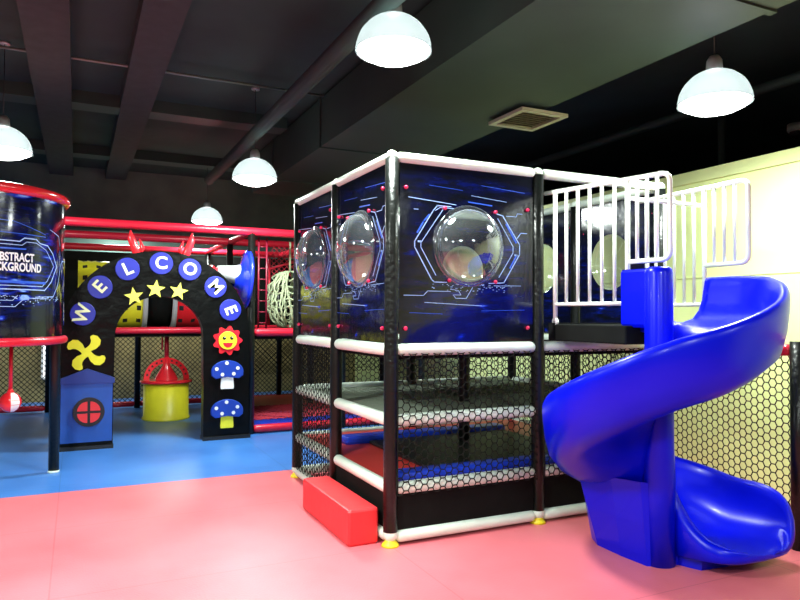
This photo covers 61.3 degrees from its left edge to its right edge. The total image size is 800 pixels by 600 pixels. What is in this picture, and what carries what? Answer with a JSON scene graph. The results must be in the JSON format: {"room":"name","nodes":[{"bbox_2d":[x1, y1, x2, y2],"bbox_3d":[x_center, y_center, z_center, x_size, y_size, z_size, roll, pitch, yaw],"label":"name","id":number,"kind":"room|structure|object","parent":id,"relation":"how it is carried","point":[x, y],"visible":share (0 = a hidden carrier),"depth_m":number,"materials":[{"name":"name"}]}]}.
{"room":"indoor playground","nodes":[
{"label":"indoor playground","id":0,"kind":"room"},
{"bbox_2d":[0,160,475,402],"bbox_3d":[-3.069,-0.244,12.417,15.600,3.900,0.100,1,-1,-26],"label":"wall","id":1,"kind":"structure","parent":0,"point":[151,197],"depth_m":11.78,"materials":[{"name":"paint"}]},
{"bbox_2d":[41,345,44,379],"bbox_3d":[-5.578,0.792,11.117,0.580,1.010,0.040,1,-1,-26],"label":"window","id":2,"kind":"structure","parent":1,"relation":"in","point":[42,349],"depth_m":10.98,"materials":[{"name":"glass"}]},
{"bbox_2d":[0,391,799,599],"bbox_3d":[0.509,1.606,4.890,15.600,0.100,16.700,1,-1,-26],"label":"floor","id":3,"kind":"structure","parent":0,"point":[165,512],"depth_m":4.22,"materials":[{"name":"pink rubber"}]},
{"bbox_2d":[0,181,70,473],"bbox_3d":[-3.760,0.310,5.831,1.616,2.498,1.616,1,-1,-26],"label":"booth","id":4,"kind":"object","parent":3,"relation":"on","point":[32,219],"visible":1,"depth_m":5.61,"materials":[{"name":"plastic"}]},
{"bbox_2d":[0,347,21,411],"bbox_3d":[-3.385,0.674,5.871,0.175,0.604,0.178,1,-1,-26],"label":"ball","id":5,"kind":"object","parent":4,"relation":"hanging from","point":[10,401],"visible":0.96,"depth_m":5.83,"materials":[{"name":"red plastic"}]},
{"bbox_2d":[59,230,249,451],"bbox_3d":[-2.700,0.416,7.586,2.020,2.371,0.228,1,-1,-26],"label":"arch","id":6,"kind":"object","parent":3,"relation":"on","point":[92,315],"visible":0.99,"depth_m":7.48,"materials":[{"name":"black plastic"}]},
{"bbox_2d":[215,400,238,414],"bbox_3d":[-2.006,1.245,7.815,0.282,0.171,0.045,1,-1,-26],"label":"mushroom","id":7,"kind":"object","parent":6,"relation":"attached to","point":[222,407],"depth_m":7.80,"materials":[{"name":"blue plastic"}]},
{"bbox_2d":[215,361,239,375],"bbox_3d":[-2.005,0.795,7.824,0.282,0.171,0.045,1,-1,-26],"label":"mushroom","id":8,"kind":"object","parent":6,"relation":"attached to","point":[222,368],"depth_m":7.81,"materials":[{"name":"blue plastic"}]},
{"bbox_2d":[213,326,242,354],"bbox_3d":[-1.998,0.470,7.845,0.334,0.339,0.025,1,-1,-26],"label":"flower","id":9,"kind":"object","parent":6,"relation":"on","point":[227,340],"depth_m":7.83,"materials":[{"name":"red plastic"}]},
{"bbox_2d":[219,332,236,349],"bbox_3d":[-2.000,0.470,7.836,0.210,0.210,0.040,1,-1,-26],"label":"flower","id":10,"kind":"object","parent":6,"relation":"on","point":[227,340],"depth_m":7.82,"materials":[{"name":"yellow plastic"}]},
{"bbox_2d":[139,337,192,421],"bbox_3d":[-3.242,1.069,9.369,0.697,1.140,0.697,1,-1,-26],"label":"toy","id":11,"kind":"object","parent":3,"relation":"on","point":[166,395],"visible":0.99,"depth_m":9.16,"materials":[{"name":"yellow plastic"}]},
{"bbox_2d":[0,216,424,434],"bbox_3d":[-2.968,0.388,9.293,5.899,2.500,3.100,1,-1,-26],"label":"jungle gym","id":12,"kind":"object","parent":3,"relation":"on","point":[272,412],"visible":0.27,"depth_m":9.60,"materials":[{"name":"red plastic"}]},
{"bbox_2d":[78,260,147,326],"bbox_3d":[-3.994,-0.055,9.364,0.860,1.017,1.017,1,-1,-26],"label":"panel","id":13,"kind":"object","parent":12,"relation":"on","point":[136,315],"visible":0.21,"depth_m":9.09,"materials":[{"name":"yellow plastic"}]},
{"bbox_2d":[147,297,172,326],"bbox_3d":[-3.466,-0.047,9.617,0.330,0.860,0.860,1,-1,-26],"label":"tunnel sleeve","id":14,"kind":"object","parent":13,"relation":"attached to","point":[159,308],"visible":0.36,"depth_m":9.29,"materials":[{"name":"black fabric"}]},
{"bbox_2d":[169,265,212,326],"bbox_3d":[-3.047,-0.041,9.818,0.600,1.017,1.017,1,-1,-26],"label":"tube","id":15,"kind":"object","parent":12,"relation":"on","point":[182,316],"visible":0.15,"depth_m":9.40,"materials":[{"name":"red plastic"}]},
{"bbox_2d":[211,250,253,308],"bbox_3d":[-2.070,-0.254,8.205,0.477,0.736,0.737,1,-1,-26],"label":"toy horn","id":16,"kind":"object","parent":12,"relation":"attached to","point":[241,276],"visible":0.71,"depth_m":8.11,"materials":[{"name":"blue plastic"}]},
{"bbox_2d":[267,242,293,327],"bbox_3d":[-1.448,-0.164,8.903,0.672,1.200,0.654,1,-1,-26],"label":"ball","id":17,"kind":"object","parent":12,"relation":"on","point":[280,277],"visible":0.59,"depth_m":8.71,"materials":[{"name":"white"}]},
{"bbox_2d":[303,476,377,546],"bbox_3d":[-0.431,1.435,4.662,0.206,0.225,0.945,1,-1,-26],"label":"box","id":18,"kind":"object","parent":3,"relation":"on","point":[351,518],"visible":1,"depth_m":4.41,"materials":[{"name":"red plastic"}]},
{"bbox_2d":[290,150,665,548],"bbox_3d":[0.557,0.327,5.652,2.634,2.492,2.311,1,-1,-26],"label":"playground structure","id":19,"kind":"object","parent":3,"relation":"on","point":[450,455],"visible":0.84,"depth_m":4.69,"materials":[{"name":"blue plastic"}]},
{"bbox_2d":[548,323,643,344],"bbox_3d":[1.612,0.222,4.620,0.940,0.125,0.690,1,-1,-26],"label":"platform","id":20,"kind":"object","parent":19,"relation":"attached to","point":[607,333],"visible":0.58,"depth_m":4.38,"materials":[{"name":"black plastic"}]},
{"bbox_2d":[544,171,751,324],"bbox_3d":[1.646,-0.303,4.568,0.894,0.957,1.018,1,-1,-26],"label":"guard rail","id":21,"kind":"object","parent":20,"relation":"on","point":[671,202],"visible":0.82,"depth_m":4.52,"materials":[{"name":"white paint"}]},
{"bbox_2d":[542,266,794,570],"bbox_3d":[1.545,0.673,3.980,1.395,1.735,1.347,1,-1,-26],"label":"slide","id":22,"kind":"object","parent":3,"relation":"on","point":[609,428],"visible":1,"depth_m":3.89,"materials":[{"name":"blue plastic"}]},
{"bbox_2d":[718,114,725,164],"bbox_3d":[3.765,-0.315,7.875,0.086,3.900,0.090,1,-1,-26],"label":"vertical pipe","id":23,"kind":"object","parent":3,"relation":"on","point":[722,118],"visible":0.02,"depth_m":7.87,"materials":[{"name":"grey metal"}]},
{"bbox_2d":[674,341,799,551],"bbox_3d":[2.527,0.903,4.122,0.093,1.290,2.334,1,-1,-26],"label":"safety net","id":24,"kind":"object","parent":3,"relation":"on","point":[792,350],"visible":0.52,"depth_m":4.34,"materials":[{"name":"black fabric"}]},
{"bbox_2d":[0,0,799,204],"bbox_3d":[0.526,-2.393,4.978,15.600,0.100,16.700,1,-1,-26],"label":"ceiling","id":25,"kind":"structure","parent":0,"point":[272,43],"depth_m":7.30,"materials":[{"name":"paint"}]},
{"bbox_2d":[0,40,32,160],"bbox_3d":[-3.581,-1.802,6.103,0.476,1.065,0.476,1,-1,-26],"label":"pendant lamp","id":26,"kind":"object","parent":25,"relation":"hanging from","point":[14,145],"visible":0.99,"depth_m":6.02,"materials":[{"name":"grey"}]},
{"bbox_2d":[0,146,31,160],"bbox_3d":[-3.583,-1.313,6.092,0.456,0.085,0.456,1,-1,-26],"label":"diffuser","id":27,"kind":"object","parent":26,"relation":"attached to","point":[7,153],"depth_m":6.03,"materials":[{"name":"white"}]},
{"bbox_2d":[16,0,72,175],"bbox_3d":[-2.019,-2.301,3.701,0.350,0.160,16.600,1,-1,-26],"label":"ceiling beam","id":28,"kind":"structure","parent":25,"relation":"attached to","point":[45,24],"depth_m":6.38,"materials":[{"name":"paint"}]},
{"bbox_2d":[27,138,240,171],"bbox_3d":[-6.000,-2.206,9.277,7.550,0.140,0.300,1,-1,-26],"label":"trim","id":29,"kind":"structure","parent":25,"relation":"attached to","point":[79,150],"depth_m":10.22,"materials":[{"name":"paint"}]},
{"bbox_2d":[0,80,286,134],"bbox_3d":[-4.876,-2.252,6.933,7.550,0.140,0.300,1,-1,-26],"label":"ceiling beam","id":30,"kind":"structure","parent":25,"relation":"attached to","point":[18,92],"depth_m":7.84,"materials":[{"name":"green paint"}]},
{"bbox_2d":[105,0,191,179],"bbox_3d":[-1.275,-2.290,4.057,0.320,0.160,16.600,1,-1,-26],"label":"ceiling beam","id":31,"kind":"structure","parent":25,"relation":"attached to","point":[158,25],"depth_m":6.42,"materials":[{"name":"paint"}]},
{"bbox_2d":[0,45,323,96],"bbox_3d":[-2.658,-2.225,6.387,4.080,0.028,0.028,1,-1,-26],"label":"conduit","id":32,"kind":"object","parent":25,"relation":"attached to","point":[1,46],"visible":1,"depth_m":6.65,"materials":[{"name":"grey"}]},
{"bbox_2d":[191,168,222,224],"bbox_3d":[-3.048,-1.700,10.682,0.476,1.065,0.476,1,-1,-26],"label":"pendant lamp","id":33,"kind":"object","parent":25,"relation":"hanging from","point":[206,215],"visible":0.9,"depth_m":10.52,"materials":[{"name":"grey"}]},
{"bbox_2d":[192,220,221,224],"bbox_3d":[-3.050,-1.210,10.671,0.456,0.085,0.456,1,-1,-26],"label":"diffuser","id":34,"kind":"object","parent":33,"relation":"attached to","point":[203,222],"depth_m":10.53,"materials":[{"name":"white"}]},
{"bbox_2d":[232,87,276,186],"bbox_3d":[-1.571,-1.767,7.321,0.476,1.065,0.476,1,-1,-26],"label":"pendant lamp","id":35,"kind":"object","parent":25,"relation":"hanging from","point":[253,171],"visible":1,"depth_m":7.17,"materials":[{"name":"grey"}]},
{"bbox_2d":[233,175,275,186],"bbox_3d":[-1.573,-1.278,7.310,0.456,0.085,0.456,1,-1,-26],"label":"diffuser","id":36,"kind":"object","parent":35,"relation":"attached to","point":[248,180],"depth_m":7.19,"materials":[{"name":"white plastic"}]},
{"bbox_2d":[355,4,431,66],"bbox_3d":[-0.038,-2.019,4.234,0.476,1.065,0.476,1,-1,-26],"label":"pendant lamp","id":37,"kind":"object","parent":25,"relation":"hanging from","point":[391,38],"visible":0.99,"depth_m":4.08,"materials":[{"name":"plastic"}]},
{"bbox_2d":[357,36,429,66],"bbox_3d":[-0.040,-1.529,4.223,0.456,0.085,0.456,1,-1,-26],"label":"diffuser","id":38,"kind":"object","parent":37,"relation":"attached to","point":[385,51],"depth_m":4.11,"materials":[{"name":"white"}]},
{"bbox_2d":[253,0,795,196],"bbox_3d":[1.477,-2.049,4.151,1.410,0.615,14.400,1,-1,-26],"label":"air duct","id":39,"kind":"object","parent":25,"relation":"hanging from","point":[488,60],"visible":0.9,"depth_m":5.23,"materials":[{"name":"black metal"}]},
{"bbox_2d":[488,106,567,131],"bbox_3d":[1.185,-1.686,6.277,0.510,0.050,0.540,1,-1,-26],"label":"ceiling vent","id":40,"kind":"object","parent":39,"relation":"attached to","point":[522,118],"visible":1,"depth_m":6.27,"materials":[{"name":"beige metal"}]},
{"bbox_2d":[677,36,753,116],"bbox_3d":[2.146,-1.801,4.611,0.476,1.065,0.476,1,-1,-26],"label":"pendant lamp","id":41,"kind":"object","parent":25,"relation":"hanging from","point":[717,90],"visible":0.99,"depth_m":4.46,"materials":[{"name":"grey"}]},
{"bbox_2d":[678,93,751,116],"bbox_3d":[2.143,-1.311,4.600,0.456,0.085,0.456,1,-1,-26],"label":"diffuser","id":42,"kind":"object","parent":41,"relation":"attached to","point":[696,104],"depth_m":4.50,"materials":[{"name":"white"}]},
{"bbox_2d":[787,122,799,139],"bbox_3d":[5.060,-2.144,8.607,0.230,0.200,0.230,1,-1,-26],"label":"security camera","id":43,"kind":"object","parent":25,"relation":"attached to","point":[793,129],"visible":1,"depth_m":8.55,"materials":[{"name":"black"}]},
{"bbox_2d":[355,161,799,503],"bbox_3d":[2.755,0.268,5.938,0.120,2.640,16.600,1,-1,-26],"label":"wall","id":44,"kind":"structure","parent":0,"point":[775,191],"depth_m":5.68,"materials":[{"name":"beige paint"}]},
{"bbox_2d":[355,147,799,252],"bbox_3d":[2.758,-1.104,5.966,0.165,0.105,16.600,1,-1,-26],"label":"trim","id":45,"kind":"structure","parent":44,"relation":"attached to","point":[791,155],"depth_m":5.72,"materials":[{"name":"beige paint"}]},
{"bbox_2d":[544,272,795,286],"bbox_3d":[2.700,-0.200,5.921,0.010,0.005,16.600,1,-1,-26],"label":"trim","id":46,"kind":"structure","parent":44,"relation":"attached to","point":[784,272],"depth_m":5.66,"materials":[{"name":"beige paint"}]},
{"bbox_3d":[4.147,-0.544,-2.640,15.600,3.900,0.100,1,-1,-26],"label":"wall","id":47,"kind":"structure","parent":0,"visible":0},
{"bbox_2d":[204,0,404,184],"bbox_3d":[0.279,-1.877,3.463,0.140,0.136,14.200,1,-1,-26],"label":"ceiling pipe","id":48,"kind":"object","parent":47,"relation":"attached to","point":[344,44],"visible":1,"depth_m":5.54,"materials":[{"name":"metal"}]},
{"bbox_2d":[399,71,799,206],"bbox_3d":[3.363,-1.954,6.218,0.100,0.100,16.500,1,-1,-26],"label":"ceiling pipe","id":49,"kind":"object","parent":47,"relation":"attached to","point":[793,78],"visible":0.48,"depth_m":7.53,"materials":[{"name":"metal"}]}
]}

